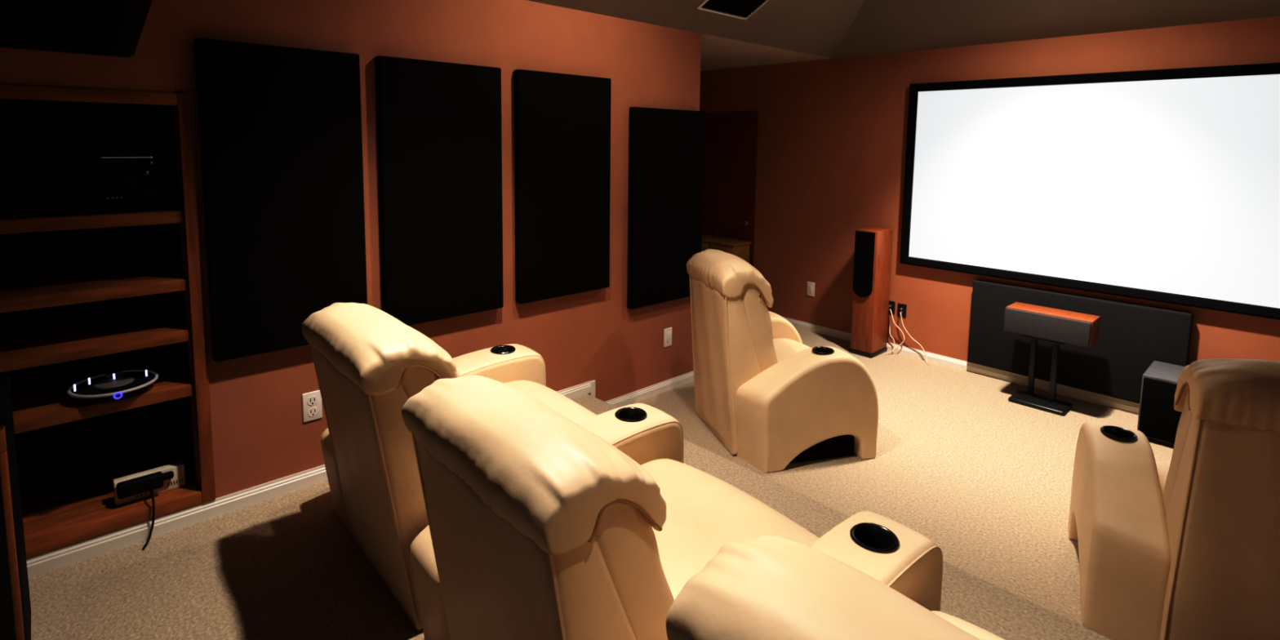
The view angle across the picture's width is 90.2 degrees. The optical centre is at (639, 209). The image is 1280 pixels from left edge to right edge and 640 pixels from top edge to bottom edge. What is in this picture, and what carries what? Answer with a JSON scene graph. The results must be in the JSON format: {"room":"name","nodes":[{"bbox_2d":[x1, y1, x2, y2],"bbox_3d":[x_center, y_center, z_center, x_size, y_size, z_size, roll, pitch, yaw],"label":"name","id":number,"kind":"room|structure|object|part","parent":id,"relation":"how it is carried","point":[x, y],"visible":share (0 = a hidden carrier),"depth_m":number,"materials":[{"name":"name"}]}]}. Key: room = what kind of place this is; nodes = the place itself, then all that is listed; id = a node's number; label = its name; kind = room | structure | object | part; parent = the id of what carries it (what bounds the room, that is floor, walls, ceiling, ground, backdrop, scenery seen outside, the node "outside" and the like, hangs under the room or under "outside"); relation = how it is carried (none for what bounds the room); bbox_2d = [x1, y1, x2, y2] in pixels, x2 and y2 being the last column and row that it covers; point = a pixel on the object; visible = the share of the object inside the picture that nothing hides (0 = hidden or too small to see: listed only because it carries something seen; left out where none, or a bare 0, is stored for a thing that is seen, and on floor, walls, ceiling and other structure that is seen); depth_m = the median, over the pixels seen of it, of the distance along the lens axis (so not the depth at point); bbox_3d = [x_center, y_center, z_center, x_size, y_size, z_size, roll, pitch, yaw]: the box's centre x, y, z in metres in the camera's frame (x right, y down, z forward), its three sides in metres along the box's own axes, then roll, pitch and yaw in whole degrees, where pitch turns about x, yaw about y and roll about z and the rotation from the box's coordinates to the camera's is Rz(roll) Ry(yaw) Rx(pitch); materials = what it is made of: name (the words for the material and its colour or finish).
{"room":"home theater","nodes":[
{"label":"home theater","id":0,"kind":"room"},
{"bbox_2d":[0,0,701,498],"bbox_3d":[-1.666,0.234,2.675,5.579,2.571,0.120,-5,8,-43],"label":"wall","id":1,"kind":"structure","parent":0,"point":[260,435],"depth_m":3.12,"materials":[{"name":"paint"}]},
{"bbox_2d":[0,0,152,57],"bbox_3d":[-1.988,-0.694,2.041,0.784,0.340,0.200,-5,8,-43],"label":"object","id":2,"kind":"object","parent":1,"relation":"attached to","point":[108,28],"visible":1,"depth_m":2.07,"materials":[{"name":"black paint"}]},
{"bbox_2d":[0,0,109,47],"bbox_3d":[-1.909,-0.687,1.987,0.380,0.316,0.014,-5,8,-43],"label":"grille","id":3,"kind":"object","parent":2,"relation":"attached to","point":[46,23],"depth_m":2.04,"materials":[{"name":"black fabric"}]},
{"bbox_2d":[0,84,215,558],"bbox_3d":[-2.405,0.391,2.261,1.358,1.645,0.534,-5,8,-43],"label":"shelving","id":4,"kind":"object","parent":1,"relation":"attached to","point":[83,295],"depth_m":2.55,"materials":[{"name":"brown wood"}]},
{"bbox_2d":[0,147,164,218],"bbox_3d":[-2.109,-0.108,2.398,0.470,0.235,0.356,-5,8,-43],"label":"receiver","id":5,"kind":"object","parent":4,"relation":"on","point":[33,181],"visible":1,"depth_m":2.28,"materials":[{"name":"black paint"}]},
{"bbox_3d":[-1.890,-0.105,2.371,0.044,0.044,0.016,-5,8,-43],"label":"volume knob","id":6,"kind":"part","parent":5,"relation":"part of","materials":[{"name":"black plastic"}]},
{"bbox_3d":[-2.436,-0.397,2.218,1.312,0.020,0.380,-5,8,-43],"label":"panel","id":7,"kind":"part","parent":4,"relation":"part of","materials":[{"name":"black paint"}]},
{"bbox_3d":[-2.226,-0.378,1.996,1.272,0.045,0.032,-5,8,-43],"label":"rail","id":8,"kind":"part","parent":4,"relation":"part of","materials":[{"name":"brown wood"}]},
{"bbox_3d":[-2.583,0.372,2.445,1.312,1.600,0.020,-5,8,-43],"label":"panel","id":9,"kind":"part","parent":4,"relation":"part of","materials":[{"name":"black paint"}]},
{"bbox_3d":[-2.402,0.048,2.222,1.270,0.046,0.496,-5,8,-43],"label":"shelf","id":10,"kind":"part","parent":4,"relation":"part of","materials":[{"name":"brown wood"}]},
{"bbox_3d":[-2.405,0.314,2.250,1.270,0.045,0.496,-5,8,-43],"label":"shelf","id":11,"kind":"part","parent":4,"relation":"part of","materials":[{"name":"brown wood"}]},
{"bbox_3d":[-2.408,0.517,2.271,1.270,0.045,0.496,-5,8,-43],"label":"shelf","id":12,"kind":"part","parent":4,"relation":"part of","materials":[{"name":"brown wood"}]},
{"bbox_3d":[-2.411,0.739,2.294,1.270,0.047,0.496,-5,8,-43],"label":"shelf","id":13,"kind":"part","parent":4,"relation":"part of","materials":[{"name":"brown wood"}]},
{"bbox_3d":[-2.416,1.174,2.339,1.272,0.029,0.499,-5,8,-43],"label":"shelf","id":14,"kind":"part","parent":4,"relation":"part of","materials":[{"name":"brown wood"}]},
{"bbox_2d":[66,369,158,403],"bbox_3d":[-2.004,0.670,2.433,0.270,0.070,0.275,-5,8,-43],"label":"console","id":15,"kind":"object","parent":4,"relation":"on","point":[117,385],"visible":1,"depth_m":2.40,"materials":[{"name":"black paint"}]},
{"bbox_3d":[-2.240,1.206,2.154,1.272,0.050,0.012,-5,8,-43],"label":"rail","id":16,"kind":"part","parent":4,"relation":"part of","materials":[{"name":"brown wood"}]},
{"bbox_2d":[116,471,173,550],"bbox_3d":[-1.900,1.164,2.473,0.178,0.216,0.174,-5,8,-43],"label":"power adapter","id":17,"kind":"object","parent":4,"relation":"on","point":[151,482],"visible":1,"depth_m":2.48,"materials":[{"name":"black plastic"}]},
{"bbox_3d":[-1.885,1.186,2.458,0.029,0.176,0.140,-2,7,-24],"label":"power cord","id":18,"kind":"part","parent":17,"relation":"part of","materials":[{"name":"black rubber"}]},
{"bbox_3d":[-1.964,1.096,2.559,0.224,0.092,0.046,-5,8,-43],"label":"power strip","id":19,"kind":"part","parent":4,"relation":"part of","materials":[{"name":"white plastic"}]},
{"bbox_3d":[-1.976,0.349,2.741,0.020,1.600,0.380,-5,8,-43],"label":"panel","id":20,"kind":"part","parent":4,"relation":"part of","materials":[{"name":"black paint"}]},
{"bbox_2d":[194,37,367,361],"bbox_3d":[-1.480,-0.039,2.694,0.600,1.265,0.055,-5,8,-43],"label":"acoustic panel","id":21,"kind":"object","parent":1,"relation":"attached to","point":[280,127],"visible":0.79,"depth_m":2.64,"materials":[{"name":"black fabric"}]},
{"bbox_2d":[26,380,591,578],"bbox_3d":[-1.937,1.243,2.443,4.503,0.069,0.016,-5,8,-43],"label":"baseboard","id":22,"kind":"structure","parent":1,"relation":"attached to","point":[55,559],"depth_m":2.53,"materials":[{"name":"white paint"}]},
{"bbox_2d":[302,390,322,422],"bbox_3d":[-1.464,0.880,2.853,0.080,0.132,0.010,-5,8,-43],"label":"outlet","id":23,"kind":"object","parent":1,"relation":"attached to","point":[311,401],"visible":0.92,"depth_m":2.85,"materials":[{"name":"white plastic"}]},
{"bbox_2d":[306,395,317,405],"bbox_3d":[-1.462,0.854,2.848,0.042,0.042,0.003,-5,8,-43],"label":"socket","id":24,"kind":"object","parent":23,"relation":"attached to","point":[311,400],"depth_m":2.85,"materials":[{"name":"white plastic"}]},
{"bbox_2d":[307,407,318,416],"bbox_3d":[-1.463,0.906,2.853,0.042,0.042,0.003,-5,8,-43],"label":"socket","id":25,"kind":"object","parent":23,"relation":"attached to","point":[312,411],"depth_m":2.85,"materials":[{"name":"white plastic"}]},
{"bbox_2d":[374,55,503,325],"bbox_3d":[-0.972,-0.084,3.170,0.630,1.268,0.055,-5,8,-43],"label":"acoustic panel","id":26,"kind":"object","parent":1,"relation":"attached to","point":[439,133],"visible":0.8,"depth_m":3.12,"materials":[{"name":"black fabric"}]},
{"bbox_2d":[513,69,611,303],"bbox_3d":[-0.432,-0.131,3.677,0.646,1.271,0.055,-5,8,-43],"label":"acoustic panel","id":27,"kind":"object","parent":1,"relation":"attached to","point":[562,121],"visible":1,"depth_m":3.62,"materials":[{"name":"black fabric"}]},
{"bbox_2d":[589,380,595,396],"bbox_3d":[-0.297,1.187,3.989,0.038,0.237,0.017,-5,8,-43],"label":"trim","id":28,"kind":"structure","parent":1,"relation":"attached to","point":[593,383],"depth_m":3.97,"materials":[{"name":"white paint"}]},
{"bbox_2d":[604,370,693,408],"bbox_3d":[0.056,1.240,4.330,0.936,0.069,0.016,-5,8,-43],"label":"baseboard","id":29,"kind":"structure","parent":1,"relation":"attached to","point":[647,392],"depth_m":4.35,"materials":[{"name":"white paint"}]},
{"bbox_2d":[626,106,704,309],"bbox_3d":[0.182,-0.018,4.271,0.662,1.288,0.055,-5,8,-43],"label":"acoustic panel","id":30,"kind":"object","parent":1,"relation":"attached to","point":[666,153],"visible":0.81,"depth_m":4.21,"materials":[{"name":"black fabric"}]},
{"bbox_2d":[663,327,671,347],"bbox_3d":[0.194,0.888,4.424,0.080,0.132,0.010,-5,8,-43],"label":"blank wall plate","id":31,"kind":"object","parent":1,"relation":"attached to","point":[668,331],"visible":1,"depth_m":4.42,"materials":[{"name":"white plastic"}]},
{"bbox_2d":[629,327,1173,639],"bbox_3d":[1.422,1.379,3.992,3.147,0.100,7.840,-5,8,-43],"label":"floor","id":32,"kind":"structure","parent":0,"point":[986,477],"depth_m":3.41,"materials":[{"name":"beige carpet"}]},
{"bbox_2d":[28,393,1111,639],"bbox_3d":[-0.245,1.631,0.563,4.593,0.268,5.120,-5,8,-43],"label":"platform","id":33,"kind":"object","parent":32,"relation":"on","point":[285,566],"visible":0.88,"depth_m":2.22,"materials":[{"name":"beige carpet"}]},
{"bbox_2d":[0,374,31,639],"bbox_3d":[-2.086,0.954,1.674,0.663,0.800,0.415,-5,8,-43],"label":"base cabinet","id":34,"kind":"object","parent":33,"relation":"on","point":[15,598],"visible":1,"depth_m":1.75,"materials":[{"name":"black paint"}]},
{"bbox_3d":[-1.935,0.959,1.552,0.566,0.580,0.009,-5,8,-43],"label":"pane","id":35,"kind":"part","parent":34,"relation":"part of","materials":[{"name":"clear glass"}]},
{"bbox_3d":[-1.951,0.973,1.538,0.642,0.754,0.020,-5,8,-43],"label":"door","id":36,"kind":"part","parent":34,"relation":"part of","materials":[{"name":"brown wood"}]},
{"bbox_2d":[301,302,683,639],"bbox_3d":[-0.616,0.807,2.453,1.083,0.969,1.158,-4,8,-41],"label":"recliner","id":37,"kind":"object","parent":33,"relation":"on","point":[368,362],"visible":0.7,"depth_m":2.03,"materials":[{"name":"beige leather"}]},
{"bbox_2d":[401,367,439,398],"bbox_3d":[-0.816,0.659,2.260,0.315,0.511,0.644,-4,8,-41],"label":"cushion","id":38,"kind":"object","parent":37,"relation":"on","point":[414,380],"depth_m":1.94,"materials":[{"name":"beige leather"}]},
{"bbox_3d":[-0.885,0.966,2.863,0.968,0.560,0.218,-4,8,-41],"label":"arm","id":39,"kind":"part","parent":37,"relation":"part of","materials":[{"name":"beige leather"}]},
{"bbox_3d":[-0.266,1.048,2.160,0.968,0.560,0.218,-4,8,-41],"label":"arm","id":40,"kind":"part","parent":37,"relation":"part of","materials":[{"name":"beige leather"}]},
{"bbox_3d":[-0.510,0.903,2.558,0.657,0.219,0.710,-4,8,-41],"label":"seat","id":41,"kind":"part","parent":37,"relation":"part of","materials":[{"name":"beige leather"}]},
{"bbox_2d":[401,374,942,639],"bbox_3d":[0.085,0.900,1.657,1.083,0.968,0.934,-4,8,-41],"label":"recliner","id":42,"kind":"object","parent":33,"relation":"on","point":[541,527],"visible":0.88,"depth_m":1.33,"materials":[{"name":"beige leather"}]},
{"bbox_2d":[594,502,674,639],"bbox_3d":[-0.189,0.742,1.547,0.314,0.511,0.644,-4,8,-41],"label":"cushion","id":43,"kind":"object","parent":42,"relation":"on","point":[633,598],"depth_m":1.27,"materials":[{"name":"beige leather"}]},
{"bbox_3d":[0.117,0.987,1.845,0.657,0.218,0.710,-4,8,-41],"label":"seat","id":44,"kind":"part","parent":42,"relation":"part of","materials":[{"name":"beige leather"}]},
{"bbox_3d":[0.361,1.131,1.448,0.968,0.560,0.218,-4,8,-41],"label":"arm","id":45,"kind":"part","parent":42,"relation":"part of","materials":[{"name":"beige leather"}]},
{"bbox_2d":[666,535,1004,639],"bbox_3d":[0.712,0.976,0.960,1.062,0.977,0.934,-4,8,-41],"label":"recliner","id":46,"kind":"object","parent":33,"relation":"on","point":[762,587],"visible":1,"depth_m":0.84,"materials":[{"name":"beige leather"}]},
{"bbox_3d":[0.727,1.070,1.134,0.634,0.222,0.710,-4,8,-41],"label":"seat","id":47,"kind":"part","parent":46,"relation":"part of","materials":[{"name":"beige leather"}]},
{"bbox_2d":[701,234,751,263],"bbox_3d":[0.770,0.678,6.486,0.306,0.757,0.650,-5,8,-43],"label":"base cabinet","id":48,"kind":"object","parent":32,"relation":"on","point":[740,248],"visible":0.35,"depth_m":6.29,"materials":[{"name":"brown wood"}]},
{"bbox_3d":[0.576,0.661,6.511,0.013,0.660,0.295,-5,8,-43],"label":"door","id":49,"kind":"part","parent":48,"relation":"part of","materials":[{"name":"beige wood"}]},
{"bbox_3d":[0.785,0.687,6.291,0.013,0.660,0.295,-5,8,-43],"label":"door","id":50,"kind":"part","parent":48,"relation":"part of","materials":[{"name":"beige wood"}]},
{"bbox_2d":[686,248,878,472],"bbox_3d":[0.772,0.789,3.836,0.875,1.088,1.000,-1,6,-15],"label":"recliner","id":51,"kind":"object","parent":32,"relation":"on","point":[775,401],"visible":1,"depth_m":3.47,"materials":[{"name":"beige leather"}]},
{"bbox_2d":[742,284,777,372],"bbox_3d":[0.602,0.635,3.772,0.288,0.616,0.587,-1,6,-15],"label":"cushion","id":52,"kind":"object","parent":51,"relation":"on","point":[758,352],"depth_m":3.49,"materials":[{"name":"beige leather"}]},
{"bbox_3d":[0.714,0.990,4.253,0.774,0.600,0.212,-1,6,-15],"label":"arm","id":53,"kind":"part","parent":51,"relation":"part of","materials":[{"name":"beige leather"}]},
{"bbox_3d":[0.877,0.953,3.882,0.510,0.216,0.566,-1,6,-15],"label":"seat","id":54,"kind":"part","parent":51,"relation":"part of","materials":[{"name":"beige leather"}]},
{"bbox_3d":[0.921,1.072,3.497,0.774,0.600,0.212,-1,6,-15],"label":"arm","id":55,"kind":"part","parent":51,"relation":"part of","materials":[{"name":"beige leather"}]},
{"bbox_2d":[849,226,893,358],"bbox_3d":[1.914,0.679,5.282,0.292,1.035,0.195,-5,8,-43],"label":"tower speaker","id":56,"kind":"object","parent":32,"relation":"on","point":[873,245],"visible":1,"depth_m":5.20},
{"bbox_2d":[853,231,875,297],"bbox_3d":[1.812,0.449,5.170,0.018,0.536,0.160,-5,8,-43],"label":"grille","id":57,"kind":"object","parent":56,"relation":"attached to","point":[864,274],"depth_m":5.15,"materials":[{"name":"black fabric"}]},
{"bbox_2d":[888,315,894,354],"bbox_3d":[2.099,1.048,5.304,0.043,0.298,0.095,2,6,10],"label":"wire","id":58,"kind":"object","parent":56,"relation":"hanging from","point":[890,316],"visible":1,"depth_m":5.33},
{"bbox_2d":[885,309,904,355],"bbox_3d":[2.097,1.023,5.258,0.112,0.361,0.145,-5,8,-43],"label":"wire","id":59,"kind":"object","parent":32,"relation":"on","point":[890,309],"visible":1,"depth_m":5.26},
{"bbox_2d":[1008,334,1072,415],"bbox_3d":[2.700,1.080,4.277,0.230,0.468,0.330,-5,8,-43],"label":"speaker stand","id":60,"kind":"object","parent":32,"relation":"on","point":[1050,404],"visible":0.8,"depth_m":4.25,"materials":[{"name":"black metal"}]},
{"bbox_3d":[2.685,1.063,4.364,0.070,0.432,0.060,-5,8,-43],"label":"post","id":61,"kind":"part","parent":60,"relation":"part of","materials":[{"name":"black metal"}]},
{"bbox_3d":[2.697,1.299,4.300,0.230,0.028,0.330,-5,8,-43],"label":"plate","id":62,"kind":"part","parent":60,"relation":"part of","materials":[{"name":"black metal"}]},
{"bbox_3d":[2.703,0.853,4.253,0.180,0.012,0.240,-5,8,-43],"label":"plate","id":63,"kind":"part","parent":60,"relation":"part of","materials":[{"name":"black metal"}]},
{"bbox_2d":[1003,302,1100,347],"bbox_3d":[2.732,0.763,4.247,0.235,0.168,0.494,-5,8,-43],"label":"speaker","id":64,"kind":"object","parent":60,"relation":"on","point":[1074,328],"visible":1,"depth_m":4.16},
{"bbox_3d":[2.745,1.078,4.229,0.070,0.432,0.060,-5,8,-43],"label":"post","id":65,"kind":"part","parent":60,"relation":"part of","materials":[{"name":"black metal"}]},
{"bbox_2d":[1137,360,1184,444],"bbox_3d":[3.239,1.178,3.775,0.402,0.392,0.400,-5,8,-43],"label":"subwoofer","id":66,"kind":"object","parent":32,"relation":"on","point":[1158,420],"visible":0.37,"depth_m":3.73,"materials":[{"name":"black wood"}]},
{"bbox_2d":[1067,358,1279,639],"bbox_3d":[2.159,0.980,2.207,1.000,1.085,0.909,4,7,29],"label":"recliner","id":67,"kind":"object","parent":32,"relation":"on","point":[1187,546],"visible":1,"depth_m":2.03,"materials":[{"name":"beige leather"}]},
{"bbox_3d":[1.848,1.190,2.485,0.212,0.600,0.774,4,7,29],"label":"arm","id":68,"kind":"part","parent":67,"relation":"part of","materials":[{"name":"beige leather"}]},
{"bbox_3d":[2.221,1.131,2.334,0.566,0.219,0.510,4,7,29],"label":"seat","id":69,"kind":"part","parent":67,"relation":"part of","materials":[{"name":"beige leather"}]},
{"bbox_2d":[1162,390,1192,516],"bbox_3d":[2.069,0.838,2.029,0.587,0.614,0.304,4,7,29],"label":"cushion","id":70,"kind":"object","parent":67,"relation":"on","point":[1173,493],"depth_m":2.12,"materials":[{"name":"beige leather"}]},
{"bbox_2d":[527,0,1279,71],"bbox_3d":[-0.101,-1.415,2.306,7.320,0.825,7.720,-5,8,-43],"label":"ceiling","id":71,"kind":"structure","parent":0,"point":[829,28],"depth_m":4.51,"materials":[{"name":"paint"}]},
{"bbox_2d":[697,0,768,19],"bbox_3d":[0.666,-1.376,4.098,0.500,0.201,0.354,-5,8,-43],"label":"ceiling vent","id":72,"kind":"object","parent":71,"relation":"in","point":[740,9],"visible":1,"depth_m":4.21,"materials":[{"name":"black metal"}]},
{"bbox_2d":[699,16,1279,403],"bbox_3d":[2.540,0.046,4.896,0.120,2.591,7.840,-5,8,-43],"label":"wall","id":73,"kind":"structure","parent":0,"point":[832,133],"depth_m":5.33,"materials":[{"name":"paint"}]},
{"bbox_2d":[702,111,758,266],"bbox_3d":[0.822,0.024,6.583,0.075,2.020,0.840,-5,8,-43],"label":"door","id":74,"kind":"structure","parent":73,"relation":"in","point":[730,139],"depth_m":6.48,"materials":[{"name":"red paint"}]},
{"bbox_3d":[1.059,0.136,6.333,0.063,0.054,0.054,-5,8,-43],"label":"knob","id":75,"kind":"part","parent":74,"relation":"part of","materials":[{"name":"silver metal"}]},
{"bbox_2d":[806,281,814,296],"bbox_3d":[1.576,0.736,5.891,0.010,0.132,0.080,-5,8,-43],"label":"blank wall plate","id":76,"kind":"object","parent":73,"relation":"attached to","point":[811,286],"visible":1,"depth_m":5.88,"materials":[{"name":"white plastic"}]},
{"bbox_2d":[888,300,895,314],"bbox_3d":[2.092,0.822,5.338,0.025,0.108,0.074,-5,8,-43],"label":"wall plate","id":77,"kind":"object","parent":73,"relation":"attached to","point":[891,304],"visible":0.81,"depth_m":5.33,"materials":[{"name":"black plastic"}]},
{"bbox_2d":[897,302,906,317],"bbox_3d":[2.159,0.836,5.268,0.025,0.108,0.074,-5,8,-43],"label":"wall plate","id":78,"kind":"object","parent":73,"relation":"attached to","point":[902,308],"visible":1,"depth_m":5.27,"materials":[{"name":"black plastic"}]},
{"bbox_2d":[900,311,929,364],"bbox_3d":[2.228,1.039,5.159,0.054,0.357,0.298,-3,7,-32],"label":"wire","id":79,"kind":"object","parent":78,"relation":"attached to","point":[900,312],"visible":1,"depth_m":5.17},
{"bbox_2d":[782,316,1139,414],"bbox_3d":[2.475,1.205,4.970,0.016,0.069,7.600,-5,8,-43],"label":"baseboard","id":80,"kind":"structure","parent":73,"relation":"attached to","point":[1077,393],"depth_m":4.79,"materials":[{"name":"white paint"}]},
{"bbox_2d":[968,280,1193,403],"bbox_3d":[2.954,0.902,4.399,0.055,0.633,1.260,-5,8,-43],"label":"acoustic panel","id":81,"kind":"object","parent":73,"relation":"attached to","point":[1131,336],"visible":0.77,"depth_m":4.28,"materials":[{"name":"black fabric"}]},
{"bbox_2d":[899,62,1279,319],"bbox_3d":[2.996,-0.173,4.261,0.055,1.444,2.473,-5,8,-43],"label":"projection screen","id":82,"kind":"object","parent":73,"relation":"attached to","point":[1159,185],"visible":1,"depth_m":4.18,"materials":[{"name":"white fabric"}]}
]}

